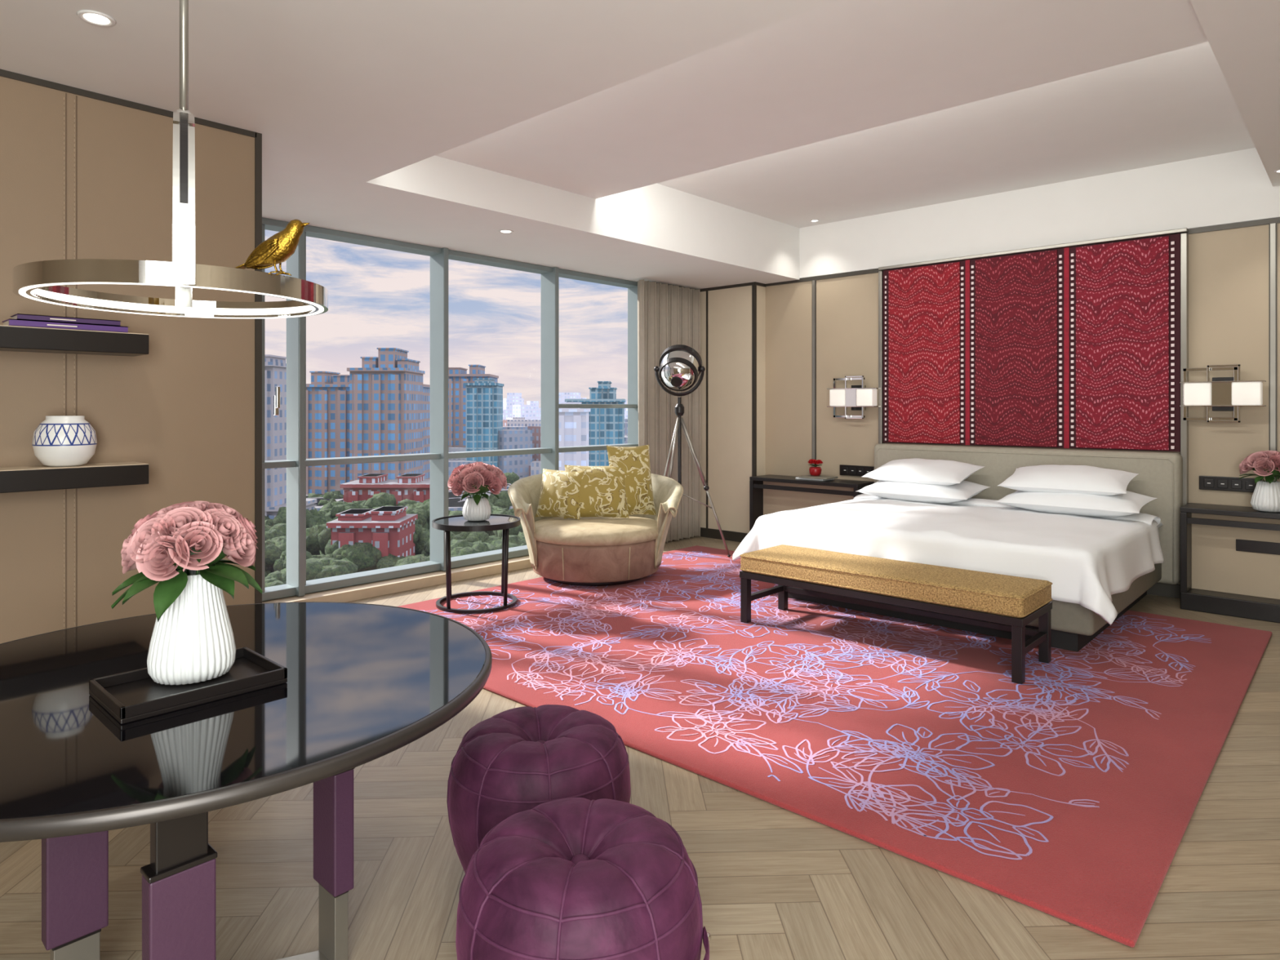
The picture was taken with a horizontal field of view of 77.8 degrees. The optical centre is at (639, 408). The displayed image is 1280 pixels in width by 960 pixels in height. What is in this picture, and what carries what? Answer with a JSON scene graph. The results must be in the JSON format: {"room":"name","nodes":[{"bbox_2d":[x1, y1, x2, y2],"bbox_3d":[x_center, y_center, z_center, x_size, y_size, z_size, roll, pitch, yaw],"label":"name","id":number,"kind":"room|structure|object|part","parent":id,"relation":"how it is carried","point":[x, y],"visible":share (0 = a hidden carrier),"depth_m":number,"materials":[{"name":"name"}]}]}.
{"room":"hotel room","nodes":[
{"label":"hotel room","id":0,"kind":"room"},
{"bbox_2d":[0,75,254,644],"bbox_3d":[-3.221,0.050,2.312,0.130,2.700,4.030,0,0,43],"label":"wall","id":1,"kind":"structure","parent":0,"point":[184,408],"depth_m":3.32,"materials":[{"name":"beige leather"}]},
{"bbox_2d":[63,97,75,629],"bbox_3d":[-2.707,0.064,2.770,0.004,2.632,1.217,0,0,43],"label":"trim left stitching","id":2,"kind":"object","parent":1,"relation":"attached to","point":[64,97],"visible":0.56,"depth_m":3.19},
{"bbox_2d":[65,93,77,628],"bbox_3d":[-2.703,0.065,2.776,0.002,2.670,1.219,0,0,43],"label":"trim","id":3,"kind":"structure","parent":1,"relation":"attached to","point":[65,93],"depth_m":3.20,"materials":[{"name":"wood"}]},
{"bbox_2d":[0,324,148,356],"bbox_3d":[-2.390,-0.262,2.967,0.198,0.083,0.920,0,0,43],"label":"floating shelf","id":4,"kind":"object","parent":1,"relation":"attached to","point":[12,338],"visible":1,"depth_m":3.06,"materials":[{"name":"black paint"}]},
{"bbox_2d":[1,313,128,333],"bbox_3d":[-2.248,-0.328,3.108,0.141,0.048,0.380,0,0,43],"label":"book stack","id":5,"kind":"object","parent":4,"relation":"on","point":[18,319],"visible":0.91,"depth_m":3.05,"materials":[{"name":"purple paper"}]},
{"bbox_2d":[0,461,148,493],"bbox_3d":[-2.390,0.269,2.967,0.198,0.083,0.920,0,0,43],"label":"floating shelf","id":6,"kind":"object","parent":1,"relation":"attached to","point":[39,477],"visible":1,"depth_m":3.05,"materials":[{"name":"black paint"}]},
{"bbox_2d":[31,415,97,466],"bbox_3d":[-2.254,0.129,3.109,0.208,0.196,0.208,0,0,43],"label":"ginger jar","id":7,"kind":"object","parent":6,"relation":"on","point":[58,441],"visible":1,"depth_m":3.04,"materials":[{"name":"white ceramic"}]},
{"bbox_2d":[0,69,256,137],"bbox_3d":[-3.174,-1.288,2.262,0.008,0.025,4.020,0,0,43],"label":"trim","id":8,"kind":"structure","parent":1,"relation":"attached to","point":[5,73],"depth_m":3.31,"materials":[{"name":"brown wood"}]},
{"bbox_2d":[254,132,262,603],"bbox_3d":[-1.815,0.050,3.756,0.038,2.700,0.030,0,0,43],"label":"trim","id":9,"kind":"structure","parent":1,"relation":"attached to","point":[258,140],"depth_m":3.74,"materials":[{"name":"brown wood"}]},
{"bbox_2d":[262,217,638,601],"bbox_3d":[-1.539,0.010,6.612,0.210,2.620,4.570,0,0,43],"label":"window","id":10,"kind":"structure","parent":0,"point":[296,462],"depth_m":6.42,"materials":[{"name":"metal"}]},
{"bbox_2d":[273,386,279,415],"bbox_3d":[-2.502,-0.050,5.465,0.050,0.200,0.030,0,0,43],"label":"handle","id":11,"kind":"object","parent":10,"relation":"attached to","point":[277,397],"visible":1,"depth_m":5.45,"materials":[{"name":"silver metal"}]},
{"bbox_3d":[-2.513,-0.020,5.476,0.020,0.140,0.030,0,0,43],"label":"handle plate","id":12,"kind":"part","parent":11,"relation":"part of","materials":[{"name":"silver metal"}]},
{"bbox_3d":[-2.494,-0.075,5.459,0.030,0.150,0.024,0,0,43],"label":"handle lever","id":13,"kind":"part","parent":11,"relation":"part of","materials":[{"name":"silver metal"}]},
{"bbox_2d":[0,0,1279,289],"bbox_3d":[0.258,-1.650,2.823,8.050,0.700,9.700,0,0,43],"label":"ceiling","id":14,"kind":"structure","parent":0,"point":[691,144],"depth_m":3.89,"materials":[{"name":"paint"}]},
{"bbox_2d":[76,9,116,26],"bbox_3d":[-1.809,-1.296,2.640,0.110,0.006,0.110,0,0,43],"label":"recessed light","id":15,"kind":"object","parent":14,"relation":"in","point":[93,19],"visible":1,"depth_m":2.63,"materials":[{"name":"white paint"}]},
{"bbox_2d":[12,0,328,318],"bbox_3d":[-1.093,-0.774,1.900,0.644,1.048,0.644,0,0,43],"label":"pendant lamp","id":16,"kind":"object","parent":14,"relation":"hanging from","point":[43,281],"visible":1,"depth_m":1.68,"materials":[{"name":"silver metal"}]},
{"bbox_2d":[31,288,315,315],"bbox_3d":[-1.093,-0.268,1.900,0.627,0.020,0.627,0,0,43],"label":"diffuser","id":17,"kind":"object","parent":16,"relation":"attached to","point":[304,303],"depth_m":2.09,"materials":[{"name":"white plastic"}]},
{"bbox_3d":[-1.093,-0.981,1.900,0.019,0.634,0.019,0,0,43],"label":"rod","id":18,"kind":"part","parent":16,"relation":"part of","materials":[{"name":"grey metal"}]},
{"bbox_2d":[235,218,310,275],"bbox_3d":[-0.824,-0.358,1.762,0.186,0.122,0.071,0,0,5],"label":"bird figurine","id":19,"kind":"object","parent":16,"relation":"on","point":[279,247],"visible":0.98,"depth_m":1.74,"materials":[{"name":"gold metal"}]},
{"bbox_2d":[498,229,513,233],"bbox_3d":[-0.984,-1.296,5.820,0.110,0.006,0.110,0,0,43],"label":"recessed light","id":20,"kind":"object","parent":14,"relation":"in","point":[505,231],"visible":1,"depth_m":5.81,"materials":[{"name":"white paint"}]},
{"bbox_2d":[637,279,700,542],"bbox_3d":[0.315,0.050,8.271,0.141,2.660,0.984,0,0,43],"label":"curtain","id":21,"kind":"object","parent":14,"relation":"hanging from","point":[668,315],"visible":0.66,"depth_m":8.23,"materials":[{"name":"fabric"}]},
{"bbox_2d":[799,147,1279,278],"bbox_3d":[3.989,-1.568,5.834,6.450,0.505,0.015,0,0,43],"label":"fascia","id":22,"kind":"object","parent":14,"relation":"attached to","point":[1236,186],"depth_m":6.40,"materials":[{"name":"white paint"}]},
{"bbox_2d":[0,535,1279,959],"bbox_3d":[0.286,1.400,2.832,7.820,0.001,9.550,0,0,43],"label":"floor","id":23,"kind":"structure","parent":0,"point":[775,882],"depth_m":2.36,"materials":[{"name":"brown wood"}]},
{"bbox_2d":[0,601,492,959],"bbox_3d":[-1.095,1.025,1.950,1.436,0.750,1.436,0,0,43],"label":"round table","id":24,"kind":"object","parent":23,"relation":"on","point":[366,682],"visible":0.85,"depth_m":1.70,"materials":[{"name":"black glass"}]},
{"bbox_2d":[88,646,287,724],"bbox_3d":[-1.041,0.632,1.836,0.250,0.034,0.340,0,0,43],"label":"serving tray","id":25,"kind":"object","parent":24,"relation":"on","point":[132,695],"visible":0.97,"depth_m":1.79,"materials":[{"name":"black paint"}]},
{"bbox_2d":[111,500,262,684],"bbox_3d":[-1.072,0.431,1.887,0.315,0.414,0.308,0,0,-25],"label":"flower vase","id":26,"kind":"object","parent":25,"relation":"on","point":[181,547],"visible":1,"depth_m":1.82,"materials":[{"name":"white ceramic"}]},
{"bbox_2d":[262,555,531,603],"bbox_3d":[-1.510,1.363,6.584,0.290,0.075,4.570,0,0,43],"label":"window sill","id":27,"kind":"structure","parent":23,"relation":"on","point":[349,593],"depth_m":6.09,"materials":[{"name":"brown wood"}]},
{"bbox_2d":[446,704,631,872],"bbox_3d":[-0.295,1.185,2.409,0.550,0.430,0.578,0,0,-35],"label":"pouf","id":28,"kind":"object","parent":23,"relation":"on","point":[511,762],"visible":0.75,"depth_m":2.26,"materials":[{"name":"purple leather"}]},
{"bbox_2d":[455,797,711,959],"bbox_3d":[-0.124,1.185,1.793,0.578,0.430,0.550,0,0,28],"label":"pouf","id":29,"kind":"object","parent":23,"relation":"on","point":[571,878],"visible":1,"depth_m":1.66,"materials":[{"name":"purple leather"}]},
{"bbox_2d":[700,285,765,533],"bbox_3d":[0.946,0.050,8.523,0.830,2.700,0.190,0,0,43],"label":"wall column","id":30,"kind":"structure","parent":23,"relation":"on","point":[729,309],"depth_m":8.38,"materials":[{"name":"beige paint"}]},
{"bbox_2d":[700,527,748,542],"bbox_3d":[0.938,1.350,8.508,0.840,0.100,0.183,0,0,43],"label":"baseboard","id":31,"kind":"structure","parent":30,"relation":"attached to","point":[704,532],"depth_m":8.43,"materials":[{"name":"black wood"}]},
{"bbox_2d":[697,281,766,528],"bbox_3d":[0.945,0.050,8.515,0.840,2.700,0.202,0,0,43],"label":"trim","id":32,"kind":"structure","parent":30,"relation":"attached to","point":[754,284],"depth_m":8.18,"materials":[{"name":"brown metal"}]},
{"bbox_2d":[749,474,874,531],"bbox_3d":[1.659,1.045,7.711,1.180,0.710,0.365,0,0,43],"label":"nightstand","id":33,"kind":"object","parent":23,"relation":"on","point":[769,494],"visible":0.38,"depth_m":7.80,"materials":[{"name":"black wood"}]},
{"bbox_3d":[1.549,0.780,7.592,1.100,0.040,0.020,0,0,43],"label":"rail","id":34,"kind":"part","parent":33,"relation":"part of","materials":[{"name":"black wood"}]},
{"bbox_2d":[795,458,838,480],"bbox_3d":[1.703,0.591,7.641,0.360,0.196,0.260,0,0,43],"label":"flower pot","id":35,"kind":"object","parent":33,"relation":"on","point":[815,472],"visible":1,"depth_m":7.61,"materials":[{"name":"red ceramic"}]},
{"bbox_2d":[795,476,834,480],"bbox_3d":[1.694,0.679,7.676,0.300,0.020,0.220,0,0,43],"label":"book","id":36,"kind":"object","parent":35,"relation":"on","point":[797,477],"depth_m":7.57,"materials":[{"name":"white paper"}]},
{"bbox_3d":[1.695,0.611,7.662,0.120,0.084,0.120,0,0,43],"label":"pot","id":37,"kind":"part","parent":35,"relation":"part of","materials":[{"name":"red ceramic"}]},
{"bbox_2d":[799,475,838,479],"bbox_3d":[1.711,0.661,7.606,0.300,0.015,0.220,0,0,43],"label":"book","id":38,"kind":"object","parent":33,"relation":"on","point":[806,477],"depth_m":7.57,"materials":[{"name":"paper"}]},
{"bbox_2d":[399,545,1271,947],"bbox_3d":[0.924,1.389,5.012,4.540,0.021,3.880,0,0,43],"label":"floral rug","id":39,"kind":"object","parent":23,"relation":"on","point":[1070,793],"visible":0.72,"depth_m":3.63,"materials":[{"name":"red carpet"}]},
{"bbox_2d":[431,514,520,613],"bbox_3d":[-1.153,1.083,5.600,0.610,0.590,0.610,0,0,43],"label":"round side table","id":40,"kind":"object","parent":39,"relation":"on","point":[504,522],"visible":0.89,"depth_m":5.44,"materials":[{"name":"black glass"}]},
{"bbox_3d":[-1.153,0.800,5.600,0.584,0.015,0.584,0,0,43],"label":"glass","id":41,"kind":"part","parent":40,"relation":"part of","materials":[{"name":"black glass"}]},
{"bbox_2d":[447,462,506,521],"bbox_3d":[-1.152,0.584,5.600,0.412,0.413,0.416,0,0,43],"label":"flower vase","id":42,"kind":"object","parent":40,"relation":"on","point":[476,477],"visible":1,"depth_m":5.50,"materials":[{"name":"white ceramic"}]},
{"bbox_2d":[507,473,683,586],"bbox_3d":[-0.389,0.970,6.614,1.439,0.815,1.279,0,0,-20],"label":"swivel armchair","id":43,"kind":"object","parent":39,"relation":"on","point":[587,551],"visible":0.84,"depth_m":6.18,"materials":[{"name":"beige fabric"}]},
{"bbox_2d":[535,468,586,519],"bbox_3d":[-0.664,0.718,6.653,0.420,0.399,0.200,0,0,23],"label":"cushion","id":44,"kind":"object","parent":43,"relation":"on","point":[559,491],"visible":0.99,"depth_m":6.59,"materials":[{"name":"gold fabric"}]},
{"bbox_2d":[564,464,628,518],"bbox_3d":[-0.366,0.698,6.651,0.540,0.438,0.223,0,0,-3],"label":"cushion","id":45,"kind":"object","parent":43,"relation":"on","point":[602,491],"visible":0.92,"depth_m":6.58,"materials":[{"name":"gold fabric"}]},
{"bbox_2d":[533,515,658,546],"bbox_3d":[-0.362,0.987,6.539,1.120,0.132,1.120,0,0,-3],"label":"seat cushion","id":46,"kind":"object","parent":43,"relation":"on","point":[633,531],"depth_m":6.17,"materials":[{"name":"beige fabric"}]},
{"bbox_2d":[606,444,655,515],"bbox_3d":[-0.074,0.618,6.776,0.400,0.602,0.225,0,0,-23],"label":"cushion","id":47,"kind":"object","parent":43,"relation":"on","point":[634,461],"visible":0.88,"depth_m":6.73,"materials":[{"name":"yellow fabric"}]},
{"bbox_2d":[653,344,730,557],"bbox_3d":[0.303,0.397,7.407,0.827,1.961,0.718,0,0,-32],"label":"floor lamp","id":48,"kind":"object","parent":39,"relation":"on","point":[680,367],"visible":0.77,"depth_m":7.26,"materials":[{"name":"grey metal"}]},
{"bbox_2d":[739,544,1052,684],"bbox_3d":[1.442,1.157,4.711,1.731,0.440,0.511,0,0,43],"label":"bench","id":49,"kind":"object","parent":39,"relation":"on","point":[1003,602],"visible":1,"depth_m":4.47,"materials":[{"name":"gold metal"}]},
{"bbox_2d":[740,544,1051,617],"bbox_3d":[1.442,0.995,4.711,1.720,0.115,0.500,0,0,43],"label":"cushion","id":50,"kind":"object","parent":49,"relation":"on","point":[962,591],"depth_m":4.46,"materials":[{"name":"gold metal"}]},
{"bbox_2d":[732,443,1182,651],"bbox_3d":[2.344,0.853,5.765,2.477,1.050,2.342,0,0,43],"label":"king bed","id":51,"kind":"object","parent":39,"relation":"on","point":[1098,568],"visible":0.75,"depth_m":5.26,"materials":[{"name":"fabric"}]},
{"bbox_2d":[856,480,991,503],"bbox_3d":[2.340,0.673,6.576,0.920,0.202,0.557,0,0,42],"label":"pillow","id":52,"kind":"object","parent":51,"relation":"on","point":[965,490],"visible":0.67,"depth_m":6.37,"materials":[{"name":"white fabric"}]},
{"bbox_2d":[862,457,984,485],"bbox_3d":[2.359,0.534,6.627,0.840,0.209,0.510,0,0,44],"label":"pillow","id":53,"kind":"object","parent":52,"relation":"on","point":[915,470],"visible":0.94,"depth_m":6.47,"materials":[{"name":"white fabric"}]},
{"bbox_2d":[732,498,1164,625],"bbox_3d":[2.190,0.940,5.617,2.451,0.385,1.915,0,0,43],"label":"duvet","id":54,"kind":"object","parent":51,"relation":"on","point":[1090,562],"depth_m":5.03,"materials":[{"name":"white fabric"}]},
{"bbox_3d":[3.060,0.802,6.545,2.360,0.950,0.170,0,0,43],"label":"headboard","id":55,"kind":"part","parent":51,"relation":"part of","materials":[{"name":"fabric"}]},
{"bbox_2d":[994,490,1157,516],"bbox_3d":[3.178,0.672,5.803,0.940,0.206,0.557,0,0,44],"label":"pillow","id":56,"kind":"object","parent":51,"relation":"on","point":[1130,503],"visible":0.73,"depth_m":5.59,"materials":[{"name":"white fabric"}]},
{"bbox_2d":[997,464,1138,495],"bbox_3d":[3.168,0.533,5.881,0.840,0.215,0.510,0,0,40],"label":"pillow","id":57,"kind":"object","parent":56,"relation":"on","point":[1055,478],"visible":0.9,"depth_m":5.74,"materials":[{"name":"white fabric"}]},
{"bbox_2d":[1180,502,1279,622],"bbox_3d":[4.338,1.045,5.239,1.230,0.710,0.365,0,0,43],"label":"nightstand","id":58,"kind":"object","parent":23,"relation":"on","point":[1230,554],"visible":1,"depth_m":5.43,"materials":[{"name":"beige wood"}]},
{"bbox_2d":[1180,587,1279,622],"bbox_3d":[4.338,1.340,5.239,1.230,0.120,0.365,0,0,43],"label":"shelf","id":59,"kind":"object","parent":58,"relation":"attached to","point":[1236,603],"depth_m":5.36,"materials":[{"name":"black wood"}]},
{"bbox_3d":[4.228,0.780,5.120,1.150,0.040,0.020,0,0,43],"label":"rail","id":60,"kind":"part","parent":58,"relation":"part of","materials":[{"name":"black wood"}]},
{"bbox_3d":[4.215,0.940,5.342,0.320,0.080,0.010,0,0,43],"label":"drawer pull","id":61,"kind":"part","parent":58,"relation":"part of","materials":[{"name":"black paint"}]},
{"bbox_2d":[1239,450,1279,512],"bbox_3d":[4.200,0.485,5.294,0.319,0.407,0.317,0,0,24],"label":"flower vase","id":62,"kind":"object","parent":58,"relation":"on","point":[1265,497],"visible":1,"depth_m":5.24,"materials":[{"name":"white ceramic"}]},
{"bbox_2d":[765,222,1279,584],"bbox_3d":[3.513,0.045,6.351,8.050,2.710,0.100,0,0,43],"label":"wall","id":63,"kind":"structure","parent":0,"point":[1228,268],"depth_m":7.49,"materials":[{"name":"beige paint"}]},
{"bbox_2d":[826,375,879,418],"bbox_3d":[2.030,-0.103,7.509,0.480,0.405,0.180,0,0,43],"label":"wall sconce","id":64,"kind":"object","parent":63,"relation":"attached to","point":[856,397],"depth_m":7.48,"materials":[{"name":"white glass"}]},
{"bbox_2d":[842,466,871,474],"bbox_3d":[2.070,0.600,7.581,0.300,0.060,0.006,0,0,43],"label":"button","id":65,"kind":"object","parent":63,"relation":"attached to","point":[845,469],"visible":0.91,"depth_m":7.59,"materials":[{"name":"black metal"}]},
{"bbox_2d":[840,464,874,476],"bbox_3d":[2.079,0.600,7.591,0.360,0.100,0.022,0,0,43],"label":"plate","id":66,"kind":"object","parent":63,"relation":"attached to","point":[872,468],"visible":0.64,"depth_m":7.59,"materials":[{"name":"black paint"}]},
{"bbox_2d":[883,233,1180,451],"bbox_3d":[3.116,-0.480,6.599,2.310,1.600,0.044,0,0,43],"label":"wall panel","id":67,"kind":"object","parent":63,"relation":"attached to","point":[1074,347],"depth_m":6.45,"materials":[{"name":"red fabric"}]},
{"bbox_3d":[2.541,-0.480,7.111,0.650,1.580,0.012,0,0,43],"label":"panel","id":68,"kind":"part","parent":67,"relation":"part of","materials":[{"name":"red fabric"}]},
{"bbox_3d":[3.114,-0.480,6.582,0.640,1.580,0.012,0,0,43],"label":"panel","id":69,"kind":"part","parent":67,"relation":"part of","materials":[{"name":"red fabric"}]},
{"bbox_3d":[3.677,-0.480,6.062,0.617,1.580,0.012,0,0,43],"label":"panel","id":70,"kind":"part","parent":67,"relation":"part of","materials":[{"name":"red fabric"}]},
{"bbox_2d":[878,227,1188,506],"bbox_3d":[3.121,0.044,6.597,2.390,2.712,0.070,0,0,43],"label":"frame","id":71,"kind":"object","parent":63,"relation":"attached to","point":[1184,237],"visible":0.71,"depth_m":5.92,"materials":[{"name":"grey metal"}]},
{"bbox_2d":[812,222,1277,481],"bbox_3d":[3.441,0.037,6.339,4.668,2.625,0.015,0,0,43],"label":"trim","id":72,"kind":"structure","parent":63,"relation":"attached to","point":[1273,226],"depth_m":5.48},
{"bbox_2d":[1146,582,1180,598],"bbox_3d":[3.833,1.350,5.975,6.870,0.100,0.020,0,0,43],"label":"baseboard","id":73,"kind":"structure","parent":63,"relation":"attached to","point":[1158,588],"depth_m":5.89,"materials":[{"name":"black wood"}]},
{"bbox_2d":[1179,364,1266,422],"bbox_3d":[4.110,-0.103,5.589,0.480,0.405,0.180,0,0,43],"label":"wall sconce","id":74,"kind":"object","parent":63,"relation":"attached to","point":[1221,393],"depth_m":5.57,"materials":[{"name":"white glass"}]},
{"bbox_2d":[1204,478,1256,489],"bbox_3d":[4.186,0.540,5.628,0.300,0.060,0.006,0,0,43],"label":"button","id":75,"kind":"object","parent":63,"relation":"attached to","point":[1220,482],"visible":0.89,"depth_m":5.62,"materials":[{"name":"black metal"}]},
{"bbox_2d":[1199,475,1262,492],"bbox_3d":[4.196,0.540,5.638,0.360,0.100,0.022,0,0,43],"label":"plate","id":76,"kind":"object","parent":63,"relation":"attached to","point":[1215,478],"visible":0.57,"depth_m":5.64,"materials":[{"name":"black paint"}]},
{"bbox_2d":[765,217,1279,286],"bbox_3d":[3.834,-1.293,5.976,6.870,0.037,0.015,0,0,43],"label":"trim","id":77,"kind":"structure","parent":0,"point":[1266,221],"depth_m":5.77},
{"label":"outside","id":78,"kind":"structure","parent":0,"visible":0},
{"label":"ground","id":79,"kind":"structure","parent":78,"visible":0},
{"bbox_2d":[264,354,286,516],"bbox_3d":[-82.192,10.900,175.650,7.800,45.000,13.500,0,0,0],"label":"tower","id":80,"kind":"structure","parent":79,"relation":"on","point":[275,366],"depth_m":170.73,"materials":[{"name":"grey concrete"}]},
{"bbox_2d":[264,498,316,519],"bbox_3d":[-80.535,26.650,176.650,10.800,13.500,15.500,0,0,0],"label":"brick apartment block","id":81,"kind":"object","parent":79,"relation":"on","point":[310,503],"visible":0.08,"depth_m":170.03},
{"bbox_2d":[306,371,349,494],"bbox_3d":[-89.705,11.400,232.650,16.800,44.000,17.500,0,0,0],"label":"tower","id":82,"kind":"structure","parent":79,"relation":"on","point":[327,394],"depth_m":225.03,"materials":[{"name":"beige concrete"}]},
{"bbox_2d":[326,506,417,557],"bbox_3d":[-48.575,25.900,144.650,12.800,15.000,11.500,0,0,0],"label":"building","id":83,"kind":"structure","parent":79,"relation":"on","point":[391,531],"depth_m":140.00,"materials":[{"name":"red brick"}]},
{"bbox_2d":[340,473,430,504],"bbox_3d":[-63.860,25.400,205.650,22.800,16.000,13.500,0,0,0],"label":"brick apartment block","id":84,"kind":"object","parent":79,"relation":"on","point":[412,486],"visible":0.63,"depth_m":200.00,"materials":[{"name":"red brick"}]},
{"bbox_2d":[346,347,425,481],"bbox_3d":[-71.232,8.400,223.650,15.800,50.000,19.500,0,0,0],"label":"tower","id":85,"kind":"structure","parent":79,"relation":"on","point":[386,393],"depth_m":214.98,"materials":[{"name":"beige concrete"}]},
{"bbox_2d":[264,471,526,587],"bbox_3d":[-70.372,26.671,335.852,442.603,13.457,321.705,0,0,43],"label":"trees","id":86,"kind":"object","parent":79,"relation":"on","point":[329,561],"visible":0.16,"depth_m":141.80,"materials":[{"name":"green plant"}]},
{"bbox_2d":[422,384,430,479],"bbox_3d":[-71.630,11.650,246.650,9.800,43.500,15.500,0,0,0],"label":"tower","id":87,"kind":"structure","parent":79,"relation":"on","point":[426,388],"depth_m":249.26,"materials":[{"name":"grey concrete"}]},
{"bbox_2d":[306,392,627,511],"bbox_3d":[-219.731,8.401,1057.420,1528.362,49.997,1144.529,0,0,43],"label":"blocks","id":88,"kind":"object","parent":79,"relation":"on","point":[521,422],"visible":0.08,"depth_m":288.80},
{"bbox_2d":[448,364,498,447],"bbox_3d":[-66.126,8.400,308.650,18.800,50.000,19.500,0,0,0],"label":"tower","id":89,"kind":"structure","parent":79,"relation":"on","point":[457,376],"depth_m":300.01,"materials":[{"name":"beige concrete"}]},
{"bbox_2d":[463,377,503,467],"bbox_3d":[-56.056,11.400,285.650,11.800,44.000,13.500,0,0,0],"label":"tower","id":90,"kind":"structure","parent":79,"relation":"on","point":[484,397],"depth_m":279.98,"materials":[{"name":"teal glass"}]},
{"bbox_2d":[559,402,590,471],"bbox_3d":[-18.792,15.900,215.650,9.800,35.000,13.500,0,0,0],"label":"tower","id":91,"kind":"structure","parent":79,"relation":"on","point":[573,422],"depth_m":210.00,"materials":[{"name":"grey concrete"}]},
{"bbox_2d":[564,381,625,466],"bbox_3d":[-14.245,12.400,258.650,18.800,42.000,19.500,0,0,0],"label":"tower","id":92,"kind":"structure","parent":79,"relation":"on","point":[606,425],"depth_m":250.00,"materials":[{"name":"teal glass"}]}
]}

